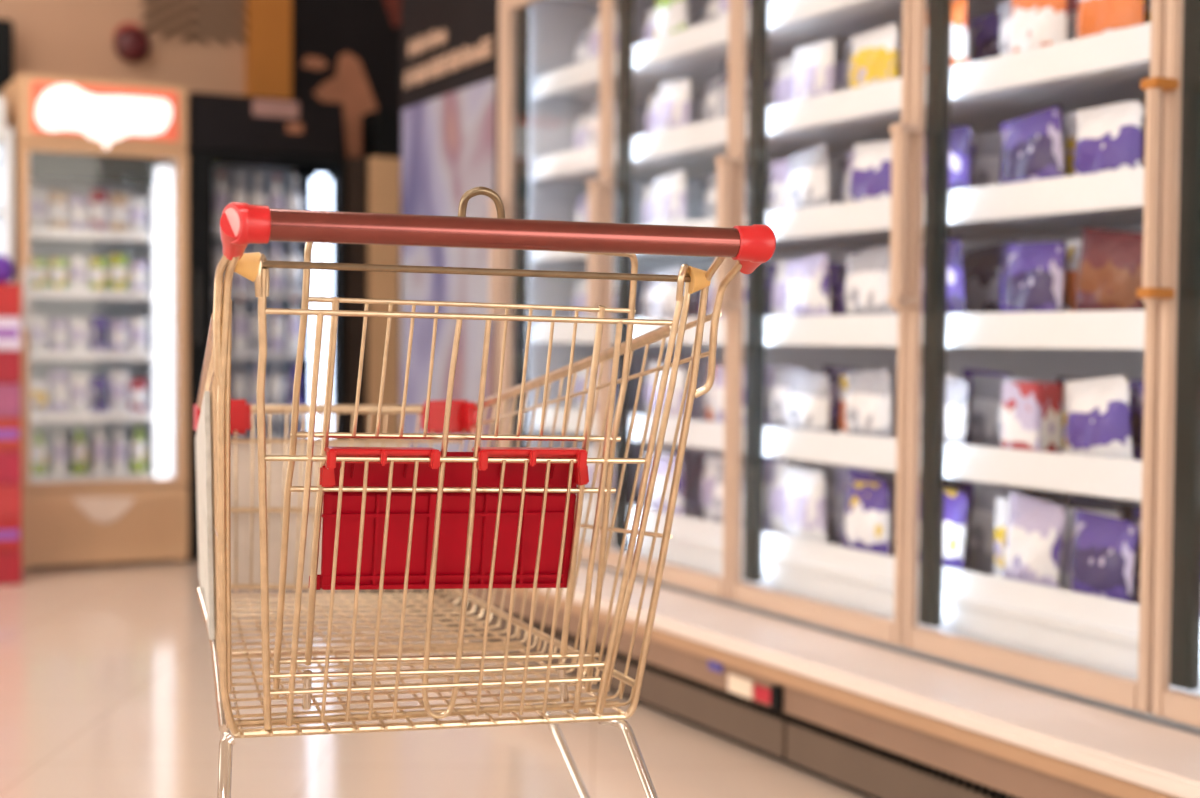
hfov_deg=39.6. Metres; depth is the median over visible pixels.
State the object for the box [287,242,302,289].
drink bottle
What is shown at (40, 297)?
shelf
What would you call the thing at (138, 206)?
pouch
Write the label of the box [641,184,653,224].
bag
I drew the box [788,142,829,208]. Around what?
bag
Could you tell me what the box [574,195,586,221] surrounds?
bag
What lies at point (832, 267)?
bag
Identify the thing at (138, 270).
tub
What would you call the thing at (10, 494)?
carton
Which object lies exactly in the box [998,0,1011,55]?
bag
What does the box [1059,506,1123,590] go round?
bag
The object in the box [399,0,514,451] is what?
end panel
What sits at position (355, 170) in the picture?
wall panel
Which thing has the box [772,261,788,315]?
bag
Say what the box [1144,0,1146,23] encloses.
bag
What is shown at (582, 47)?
bag
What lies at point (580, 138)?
bag
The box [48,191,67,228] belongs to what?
pouch
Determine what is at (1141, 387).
bag
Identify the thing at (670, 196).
bag
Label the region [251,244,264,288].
drink bottle
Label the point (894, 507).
bag
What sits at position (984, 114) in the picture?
shelf
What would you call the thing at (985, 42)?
bag
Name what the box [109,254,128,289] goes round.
tub
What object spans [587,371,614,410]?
bag
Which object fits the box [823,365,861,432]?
bag
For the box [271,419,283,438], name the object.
drink bottle
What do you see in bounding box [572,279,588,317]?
bag
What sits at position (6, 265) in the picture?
ball
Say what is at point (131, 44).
bell
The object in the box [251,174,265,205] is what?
drink bottle
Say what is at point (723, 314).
bag
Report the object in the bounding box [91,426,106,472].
drink bottle
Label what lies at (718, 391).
bag
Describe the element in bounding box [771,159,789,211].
bag
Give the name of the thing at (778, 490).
bag
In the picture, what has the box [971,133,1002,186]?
bag
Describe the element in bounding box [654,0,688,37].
bag
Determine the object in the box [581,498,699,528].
shelf
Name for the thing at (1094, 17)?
bag
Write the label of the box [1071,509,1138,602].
bag
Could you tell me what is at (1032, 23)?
bag
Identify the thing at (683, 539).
shelf
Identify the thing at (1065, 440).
food box
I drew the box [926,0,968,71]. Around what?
bag
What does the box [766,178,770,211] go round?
bag
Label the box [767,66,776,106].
bag
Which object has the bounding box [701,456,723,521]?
bag
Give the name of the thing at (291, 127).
print
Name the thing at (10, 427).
carton
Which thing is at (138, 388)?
pouch
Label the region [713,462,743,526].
bag
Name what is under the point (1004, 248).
bag
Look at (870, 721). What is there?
plinth
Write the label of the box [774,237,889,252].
shelf
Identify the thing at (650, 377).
bag
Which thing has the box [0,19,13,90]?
wall speaker
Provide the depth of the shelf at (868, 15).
4.15 m
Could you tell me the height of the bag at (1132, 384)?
0.214 m
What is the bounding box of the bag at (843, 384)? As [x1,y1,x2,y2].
[840,374,847,433]
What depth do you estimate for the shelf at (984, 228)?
4.01 m
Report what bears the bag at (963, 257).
on the freezer at (850, 593)
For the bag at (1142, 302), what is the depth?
3.31 m
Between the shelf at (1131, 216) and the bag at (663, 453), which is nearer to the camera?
the shelf at (1131, 216)
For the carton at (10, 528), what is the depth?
6.21 m
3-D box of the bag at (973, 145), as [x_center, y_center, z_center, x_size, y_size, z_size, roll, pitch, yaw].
[0.925,-0.516,3.985,0.068,0.195,0.175,-1,4,-27]
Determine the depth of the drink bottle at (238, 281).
7.06 m
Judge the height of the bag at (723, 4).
0.212 m
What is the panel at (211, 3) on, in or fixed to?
attached to the wall
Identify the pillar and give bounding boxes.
[367,156,399,438]
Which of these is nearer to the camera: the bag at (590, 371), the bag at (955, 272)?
the bag at (955, 272)
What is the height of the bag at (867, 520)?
0.215 m
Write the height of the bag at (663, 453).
0.215 m
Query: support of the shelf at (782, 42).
attached to the freezer at (697, 563)
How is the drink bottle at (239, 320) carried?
on the fridge at (231, 135)
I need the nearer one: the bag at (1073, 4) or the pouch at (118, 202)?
the bag at (1073, 4)
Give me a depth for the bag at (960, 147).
3.69 m
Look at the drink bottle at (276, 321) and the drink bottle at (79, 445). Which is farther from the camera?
the drink bottle at (276, 321)
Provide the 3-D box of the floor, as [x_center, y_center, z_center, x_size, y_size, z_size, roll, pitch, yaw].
[-2.266,0.858,2.245,16.000,0.050,16.000,-1,2,-27]
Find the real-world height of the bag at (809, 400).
0.191 m
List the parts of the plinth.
kick panel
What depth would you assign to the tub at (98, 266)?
6.81 m
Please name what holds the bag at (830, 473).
on the freezer at (697, 563)
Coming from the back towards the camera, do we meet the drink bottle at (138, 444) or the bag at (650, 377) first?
the drink bottle at (138, 444)
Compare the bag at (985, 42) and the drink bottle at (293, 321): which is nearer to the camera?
the bag at (985, 42)
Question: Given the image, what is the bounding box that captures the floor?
[0,560,868,797]
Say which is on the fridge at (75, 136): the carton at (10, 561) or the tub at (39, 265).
the tub at (39, 265)
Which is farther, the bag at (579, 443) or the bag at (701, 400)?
the bag at (579, 443)
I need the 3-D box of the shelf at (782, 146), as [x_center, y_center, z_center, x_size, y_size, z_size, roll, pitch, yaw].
[0.498,-0.710,4.716,0.470,0.010,0.718,-1,2,-27]
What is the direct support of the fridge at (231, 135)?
on the floor
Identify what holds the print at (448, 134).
attached to the end panel at (452, 120)
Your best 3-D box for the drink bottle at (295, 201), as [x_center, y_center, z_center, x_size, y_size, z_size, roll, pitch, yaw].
[-1.314,-0.837,7.184,0.066,0.242,0.064,-1,2,-27]
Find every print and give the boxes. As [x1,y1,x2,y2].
[253,99,298,118]
[287,123,302,132]
[401,78,494,451]
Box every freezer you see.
[488,0,801,571]
[587,0,948,607]
[715,0,1145,655]
[887,0,1191,724]
[1136,0,1199,735]
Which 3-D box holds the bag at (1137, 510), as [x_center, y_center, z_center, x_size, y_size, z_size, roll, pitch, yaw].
[1.149,0.332,3.405,0.062,0.213,0.186,0,2,-23]
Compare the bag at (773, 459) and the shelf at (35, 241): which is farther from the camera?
the shelf at (35, 241)
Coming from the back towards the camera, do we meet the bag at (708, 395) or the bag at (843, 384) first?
the bag at (708, 395)
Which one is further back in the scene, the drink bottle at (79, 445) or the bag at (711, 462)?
the drink bottle at (79, 445)
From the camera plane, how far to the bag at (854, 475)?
4.18 m
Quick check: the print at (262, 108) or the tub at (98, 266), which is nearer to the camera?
the tub at (98, 266)
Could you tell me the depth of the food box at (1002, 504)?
3.66 m
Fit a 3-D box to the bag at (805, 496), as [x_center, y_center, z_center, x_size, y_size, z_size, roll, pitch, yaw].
[0.525,0.290,4.263,0.065,0.226,0.192,-1,2,-31]
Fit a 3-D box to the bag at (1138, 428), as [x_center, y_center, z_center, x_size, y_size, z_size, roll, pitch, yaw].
[1.118,0.066,3.270,0.068,0.201,0.186,-1,2,-27]
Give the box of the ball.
[0,255,13,282]
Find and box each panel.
[142,0,246,45]
[343,157,367,438]
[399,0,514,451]
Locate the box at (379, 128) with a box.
[361,109,398,157]
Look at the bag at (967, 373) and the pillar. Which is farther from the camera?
the pillar
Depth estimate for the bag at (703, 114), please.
4.96 m
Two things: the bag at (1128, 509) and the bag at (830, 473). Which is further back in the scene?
the bag at (830, 473)
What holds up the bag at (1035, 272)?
on the freezer at (1091, 650)
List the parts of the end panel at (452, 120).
edge post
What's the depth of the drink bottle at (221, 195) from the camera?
7.01 m
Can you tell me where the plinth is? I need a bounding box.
[369,563,1199,797]
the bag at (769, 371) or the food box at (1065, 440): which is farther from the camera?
the bag at (769, 371)
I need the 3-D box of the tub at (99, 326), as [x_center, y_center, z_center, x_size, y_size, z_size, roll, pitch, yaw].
[-2.058,-0.259,6.848,0.082,0.158,0.081,-1,2,-27]
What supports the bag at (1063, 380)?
on the freezer at (1091, 650)
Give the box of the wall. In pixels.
[0,0,244,95]
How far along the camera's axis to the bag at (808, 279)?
4.20 m
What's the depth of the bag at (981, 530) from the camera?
3.86 m
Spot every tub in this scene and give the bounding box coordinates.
[31,257,47,287]
[31,315,48,350]
[48,258,68,288]
[48,318,68,350]
[68,256,88,288]
[69,318,88,350]
[89,257,108,288]
[89,317,108,350]
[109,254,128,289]
[109,320,128,350]
[128,261,148,289]
[128,318,148,350]
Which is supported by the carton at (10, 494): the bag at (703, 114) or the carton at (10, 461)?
the carton at (10, 461)
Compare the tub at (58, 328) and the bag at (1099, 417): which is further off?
the tub at (58, 328)
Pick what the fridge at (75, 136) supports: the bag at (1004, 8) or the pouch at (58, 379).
the pouch at (58, 379)
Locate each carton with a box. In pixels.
[0,283,20,316]
[0,317,20,349]
[0,350,20,383]
[0,384,20,416]
[0,417,20,450]
[0,451,21,484]
[0,484,21,517]
[0,517,21,551]
[0,551,21,584]
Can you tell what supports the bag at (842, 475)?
on the freezer at (850, 593)
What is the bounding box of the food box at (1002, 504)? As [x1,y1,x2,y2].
[994,497,1052,577]
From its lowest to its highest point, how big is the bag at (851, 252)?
0.221 m
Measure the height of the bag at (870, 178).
0.199 m
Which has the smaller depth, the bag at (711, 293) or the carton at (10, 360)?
the bag at (711, 293)
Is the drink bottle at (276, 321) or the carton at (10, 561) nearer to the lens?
the carton at (10, 561)
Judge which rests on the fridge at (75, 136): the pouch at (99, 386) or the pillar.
the pouch at (99, 386)
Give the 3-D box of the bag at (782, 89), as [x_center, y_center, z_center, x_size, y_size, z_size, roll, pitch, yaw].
[0.515,-0.808,4.424,0.065,0.204,0.190,-1,2,-31]
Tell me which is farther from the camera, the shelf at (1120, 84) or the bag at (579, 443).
the bag at (579, 443)
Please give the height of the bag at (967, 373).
0.212 m
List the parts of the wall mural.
printed arm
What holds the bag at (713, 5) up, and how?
on the freezer at (697, 563)
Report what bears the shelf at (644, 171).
attached to the freezer at (551, 91)
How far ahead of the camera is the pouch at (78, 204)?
6.78 m
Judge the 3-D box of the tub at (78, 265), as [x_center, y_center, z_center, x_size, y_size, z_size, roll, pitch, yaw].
[-2.127,-0.506,6.803,0.082,0.154,0.081,-1,2,-27]
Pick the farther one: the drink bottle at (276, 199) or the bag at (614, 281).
the drink bottle at (276, 199)
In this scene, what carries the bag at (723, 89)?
on the freezer at (697, 563)
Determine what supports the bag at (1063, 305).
on the freezer at (1091, 650)
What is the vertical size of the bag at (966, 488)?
0.210 m
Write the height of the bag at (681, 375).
0.195 m
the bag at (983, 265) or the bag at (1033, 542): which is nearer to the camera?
the bag at (1033, 542)
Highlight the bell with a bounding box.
[114,22,149,62]
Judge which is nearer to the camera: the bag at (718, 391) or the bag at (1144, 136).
the bag at (1144, 136)
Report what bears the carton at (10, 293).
on the carton at (10, 327)
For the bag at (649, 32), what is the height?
0.206 m
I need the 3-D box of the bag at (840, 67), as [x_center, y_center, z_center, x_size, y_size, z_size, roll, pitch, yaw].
[0.658,-0.809,4.497,0.065,0.204,0.190,-1,2,-31]
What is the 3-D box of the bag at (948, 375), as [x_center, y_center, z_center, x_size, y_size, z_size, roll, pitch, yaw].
[0.779,0.035,3.928,0.072,0.212,0.188,-1,2,-29]
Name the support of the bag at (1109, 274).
on the freezer at (1091, 650)
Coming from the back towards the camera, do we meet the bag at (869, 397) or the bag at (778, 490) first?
the bag at (778, 490)
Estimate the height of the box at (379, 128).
0.207 m
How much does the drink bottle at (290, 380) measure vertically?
0.242 m
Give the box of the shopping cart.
[194,187,775,797]
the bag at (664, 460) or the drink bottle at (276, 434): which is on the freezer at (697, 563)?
the bag at (664, 460)
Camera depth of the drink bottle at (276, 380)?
7.15 m
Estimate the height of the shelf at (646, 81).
0.010 m
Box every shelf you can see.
[31,237,152,245]
[38,295,152,299]
[47,468,155,478]
[213,293,309,298]
[550,66,771,103]
[553,158,770,182]
[572,254,715,261]
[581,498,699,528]
[638,528,893,556]
[652,26,901,76]
[657,132,891,164]
[764,547,981,596]
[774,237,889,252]
[788,0,1004,38]
[792,97,1090,138]
[815,221,1108,241]
[942,585,1138,645]
[974,63,1149,107]
[993,207,1143,226]
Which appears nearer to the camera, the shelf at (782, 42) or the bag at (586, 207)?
the shelf at (782, 42)
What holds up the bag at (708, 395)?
on the freezer at (697, 563)
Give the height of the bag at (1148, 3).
0.206 m
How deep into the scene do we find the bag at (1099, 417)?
3.30 m
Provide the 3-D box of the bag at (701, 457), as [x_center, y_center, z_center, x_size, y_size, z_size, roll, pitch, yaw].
[0.343,0.268,4.976,0.070,0.217,0.194,0,2,-25]
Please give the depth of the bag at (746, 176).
4.48 m
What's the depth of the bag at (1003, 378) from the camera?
3.68 m
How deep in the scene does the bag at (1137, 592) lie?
3.33 m
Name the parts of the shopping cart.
panel, leg, leg, panel, clip rail, seat, pivot rod, clip rail, leg, panel, leg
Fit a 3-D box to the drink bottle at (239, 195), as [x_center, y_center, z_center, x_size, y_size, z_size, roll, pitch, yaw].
[-1.528,-0.835,7.075,0.066,0.242,0.064,-1,2,-27]
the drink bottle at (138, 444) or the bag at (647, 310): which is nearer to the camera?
the bag at (647, 310)
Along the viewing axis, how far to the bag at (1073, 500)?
3.57 m
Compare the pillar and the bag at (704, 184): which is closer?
the bag at (704, 184)
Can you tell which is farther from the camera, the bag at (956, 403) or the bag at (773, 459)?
the bag at (773, 459)
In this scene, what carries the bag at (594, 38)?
on the freezer at (551, 91)
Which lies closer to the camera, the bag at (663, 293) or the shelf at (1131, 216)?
the shelf at (1131, 216)
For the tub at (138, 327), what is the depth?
6.89 m
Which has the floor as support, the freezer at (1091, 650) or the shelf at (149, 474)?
the freezer at (1091, 650)
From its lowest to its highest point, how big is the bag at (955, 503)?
0.226 m
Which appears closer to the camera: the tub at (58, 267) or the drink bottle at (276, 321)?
the tub at (58, 267)
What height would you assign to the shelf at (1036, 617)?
0.020 m
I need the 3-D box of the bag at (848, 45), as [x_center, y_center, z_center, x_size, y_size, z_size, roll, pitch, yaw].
[0.662,-0.800,4.139,0.063,0.212,0.189,-1,2,-30]
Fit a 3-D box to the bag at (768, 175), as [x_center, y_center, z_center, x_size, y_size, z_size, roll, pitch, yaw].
[0.494,-0.552,4.822,0.064,0.206,0.189,-1,2,-30]
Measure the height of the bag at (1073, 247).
0.204 m
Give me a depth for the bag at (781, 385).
4.46 m
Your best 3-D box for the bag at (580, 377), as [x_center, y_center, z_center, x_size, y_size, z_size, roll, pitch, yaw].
[-0.039,-0.026,5.529,0.067,0.208,0.186,0,2,-24]
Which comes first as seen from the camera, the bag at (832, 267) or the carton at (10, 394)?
the bag at (832, 267)
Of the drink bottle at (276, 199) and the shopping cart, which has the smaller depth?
the shopping cart
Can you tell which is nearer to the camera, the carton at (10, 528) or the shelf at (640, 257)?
the shelf at (640, 257)
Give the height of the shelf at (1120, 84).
0.010 m
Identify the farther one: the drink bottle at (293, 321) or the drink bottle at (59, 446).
the drink bottle at (293, 321)
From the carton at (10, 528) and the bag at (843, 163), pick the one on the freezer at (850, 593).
the bag at (843, 163)
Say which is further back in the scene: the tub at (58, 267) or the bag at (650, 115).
the tub at (58, 267)
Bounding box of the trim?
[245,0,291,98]
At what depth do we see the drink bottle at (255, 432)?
7.13 m
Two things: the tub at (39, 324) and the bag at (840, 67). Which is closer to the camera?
the bag at (840, 67)
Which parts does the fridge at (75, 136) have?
door handle, price rail, price rail, price rail, price rail, price rail, door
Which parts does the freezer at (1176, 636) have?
door handle, price rail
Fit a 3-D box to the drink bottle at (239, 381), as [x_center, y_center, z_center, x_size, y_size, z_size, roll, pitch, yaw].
[-1.534,-0.056,7.102,0.066,0.242,0.064,-1,2,-27]
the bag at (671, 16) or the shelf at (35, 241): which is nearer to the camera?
the bag at (671, 16)
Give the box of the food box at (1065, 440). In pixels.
[1063,383,1069,453]
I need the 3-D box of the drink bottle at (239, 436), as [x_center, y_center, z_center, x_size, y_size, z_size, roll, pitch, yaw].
[-1.536,0.204,7.112,0.066,0.242,0.064,-1,2,-27]
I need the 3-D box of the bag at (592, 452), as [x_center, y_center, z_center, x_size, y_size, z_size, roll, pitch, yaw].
[0.000,0.255,5.287,0.065,0.216,0.192,-1,2,-31]
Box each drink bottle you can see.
[32,430,46,474]
[51,429,66,474]
[71,428,87,473]
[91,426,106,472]
[111,428,126,472]
[131,426,146,471]
[213,172,228,225]
[213,234,223,287]
[232,173,247,203]
[232,251,247,288]
[232,297,247,349]
[232,358,247,403]
[233,434,246,438]
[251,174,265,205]
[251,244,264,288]
[251,297,258,349]
[251,359,265,403]
[254,420,256,438]
[269,175,284,208]
[269,241,284,288]
[269,297,283,349]
[269,359,283,404]
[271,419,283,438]
[287,176,302,209]
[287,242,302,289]
[287,298,299,349]
[287,359,301,404]
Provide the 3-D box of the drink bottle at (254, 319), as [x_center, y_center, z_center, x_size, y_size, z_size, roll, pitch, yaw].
[-1.461,-0.316,7.130,0.066,0.242,0.064,-1,2,-27]
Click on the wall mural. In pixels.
(346, 52)
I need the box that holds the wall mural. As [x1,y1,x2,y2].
[292,0,400,158]
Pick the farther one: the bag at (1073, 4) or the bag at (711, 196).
the bag at (711, 196)
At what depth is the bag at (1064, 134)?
3.62 m
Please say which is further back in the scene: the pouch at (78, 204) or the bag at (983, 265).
the pouch at (78, 204)
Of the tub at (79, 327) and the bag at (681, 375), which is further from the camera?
the tub at (79, 327)
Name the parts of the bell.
mounting plate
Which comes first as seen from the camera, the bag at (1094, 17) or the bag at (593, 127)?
the bag at (1094, 17)
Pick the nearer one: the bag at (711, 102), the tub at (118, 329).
the bag at (711, 102)
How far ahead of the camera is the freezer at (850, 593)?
4.14 m
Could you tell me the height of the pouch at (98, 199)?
0.188 m
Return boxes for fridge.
[0,74,188,569]
[186,92,342,560]
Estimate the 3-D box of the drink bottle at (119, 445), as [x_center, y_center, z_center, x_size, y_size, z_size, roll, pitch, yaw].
[-1.990,0.219,6.902,0.064,0.200,0.062,-1,2,-27]
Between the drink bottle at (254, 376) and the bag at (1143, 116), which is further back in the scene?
the drink bottle at (254, 376)
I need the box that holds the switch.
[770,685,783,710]
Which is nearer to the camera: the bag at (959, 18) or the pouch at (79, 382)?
the bag at (959, 18)
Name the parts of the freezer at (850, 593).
door handle, price rail, door, price rail, price rail, price rail, price rail, price rail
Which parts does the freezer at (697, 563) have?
door handle, door, price rail, price rail, price rail, price rail, price rail, price rail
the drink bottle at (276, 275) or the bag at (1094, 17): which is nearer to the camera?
the bag at (1094, 17)
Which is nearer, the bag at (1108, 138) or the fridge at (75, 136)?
the bag at (1108, 138)
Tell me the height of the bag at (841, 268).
0.213 m
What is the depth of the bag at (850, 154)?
4.17 m
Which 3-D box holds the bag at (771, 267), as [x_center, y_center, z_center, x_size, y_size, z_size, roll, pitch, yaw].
[0.509,-0.277,4.636,0.067,0.208,0.184,-1,2,-28]
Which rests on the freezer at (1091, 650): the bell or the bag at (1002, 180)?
the bag at (1002, 180)
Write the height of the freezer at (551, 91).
2.280 m
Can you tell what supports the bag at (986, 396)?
on the freezer at (850, 593)
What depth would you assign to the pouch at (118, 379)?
6.88 m
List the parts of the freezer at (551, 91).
door handle, door, price rail, price rail, price rail, price rail, price rail, price rail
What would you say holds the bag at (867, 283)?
on the freezer at (850, 593)
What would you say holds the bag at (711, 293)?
on the freezer at (697, 563)
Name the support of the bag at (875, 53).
on the freezer at (850, 593)
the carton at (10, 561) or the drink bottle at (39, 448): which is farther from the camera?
the drink bottle at (39, 448)
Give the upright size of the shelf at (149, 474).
0.012 m
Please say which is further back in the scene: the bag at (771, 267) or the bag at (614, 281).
the bag at (614, 281)
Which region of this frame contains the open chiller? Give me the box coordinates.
[0,96,13,282]
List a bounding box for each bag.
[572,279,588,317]
[573,113,590,149]
[573,359,590,409]
[574,29,590,64]
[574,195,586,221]
[576,441,596,496]
[584,192,615,222]
[585,444,613,501]
[587,280,615,317]
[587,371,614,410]
[588,99,616,145]
[589,12,617,59]
[640,451,670,508]
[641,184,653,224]
[642,273,653,317]
[644,7,655,41]
[644,361,662,415]
[645,94,658,133]
[651,456,684,515]
[652,169,687,224]
[652,264,684,317]
[652,367,687,418]
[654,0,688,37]
[655,78,691,131]
[696,454,723,519]
[698,367,707,420]
[699,180,707,219]
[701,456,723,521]
[702,88,706,120]
[705,75,721,120]
[705,173,716,218]
[705,364,720,420]
[706,0,719,21]
[706,265,715,315]
[711,365,744,423]
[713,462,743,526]
[715,274,745,316]
[718,60,748,117]
[719,0,749,16]
[745,163,747,213]
[763,456,785,482]
[763,460,774,532]
[764,365,798,427]
[765,263,776,316]
[766,174,770,198]
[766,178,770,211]
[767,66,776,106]
[770,461,809,535]
[771,159,789,211]
[771,365,811,427]
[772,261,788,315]
[774,57,794,105]
[785,470,826,542]
[786,252,829,315]
[787,373,830,431]
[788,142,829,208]
[792,38,834,101]
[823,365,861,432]
[824,463,857,540]
[828,262,841,314]
[834,62,845,91]
[836,469,875,545]
[837,263,845,314]
[838,373,846,423]
[839,158,846,202]
[842,467,890,546]
[843,150,853,202]
[844,42,851,89]
[844,250,861,314]
[844,481,890,555]
[845,244,893,314]
[845,369,892,437]
[849,22,898,88]
[850,141,891,201]
[892,475,920,546]
[898,48,901,77]
[918,483,968,569]
[920,375,968,444]
[921,370,957,378]
[922,236,965,314]
[924,125,971,192]
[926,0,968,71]
[957,481,1006,567]
[963,257,967,312]
[963,368,1011,444]
[964,239,1017,312]
[968,374,1001,447]
[968,481,1024,575]
[969,144,974,187]
[971,11,999,61]
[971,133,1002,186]
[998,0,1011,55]
[998,376,1048,447]
[999,246,1007,311]
[1000,159,1003,183]
[1001,105,1063,183]
[1003,492,1066,587]
[1004,241,1065,311]
[1008,0,1068,53]
[1057,376,1085,452]
[1058,493,1124,585]
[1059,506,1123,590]
[1061,127,1066,175]
[1062,246,1066,310]
[1064,240,1081,310]
[1065,100,1130,175]
[1066,375,1132,459]
[1067,0,1078,40]
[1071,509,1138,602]
[1074,100,1143,174]
[1075,227,1142,310]
[1077,0,1144,37]
[1124,504,1140,521]
[1129,379,1143,459]
[1132,506,1140,602]
[1133,543,1140,603]
[1134,380,1143,460]
[1140,386,1143,402]
[1141,115,1144,166]
[1141,301,1144,309]
[1143,136,1144,162]
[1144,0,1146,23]
[1145,0,1150,22]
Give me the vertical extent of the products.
0.193 m
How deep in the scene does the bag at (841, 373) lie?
4.37 m
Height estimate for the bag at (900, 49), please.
0.212 m
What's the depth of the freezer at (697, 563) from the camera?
4.76 m
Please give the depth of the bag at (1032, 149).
3.47 m
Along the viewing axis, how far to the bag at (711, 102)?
4.75 m
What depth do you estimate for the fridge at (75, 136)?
6.77 m
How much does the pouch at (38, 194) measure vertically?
0.187 m
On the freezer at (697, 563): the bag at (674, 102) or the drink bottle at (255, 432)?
the bag at (674, 102)
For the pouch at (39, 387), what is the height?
0.151 m
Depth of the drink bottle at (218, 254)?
7.03 m
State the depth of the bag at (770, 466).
4.68 m
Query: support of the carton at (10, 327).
on the carton at (10, 360)
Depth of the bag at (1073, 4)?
3.46 m
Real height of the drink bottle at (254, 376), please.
0.242 m
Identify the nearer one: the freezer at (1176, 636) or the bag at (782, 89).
the freezer at (1176, 636)
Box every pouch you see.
[31,187,47,227]
[31,379,47,412]
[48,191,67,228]
[49,370,68,412]
[69,194,88,229]
[69,373,88,411]
[89,189,108,229]
[90,377,108,411]
[109,193,127,230]
[109,370,128,411]
[129,197,147,231]
[129,379,147,411]
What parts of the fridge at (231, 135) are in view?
door handle, price rail, price rail, price rail, price rail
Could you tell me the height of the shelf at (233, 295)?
0.012 m
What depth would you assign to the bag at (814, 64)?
4.17 m

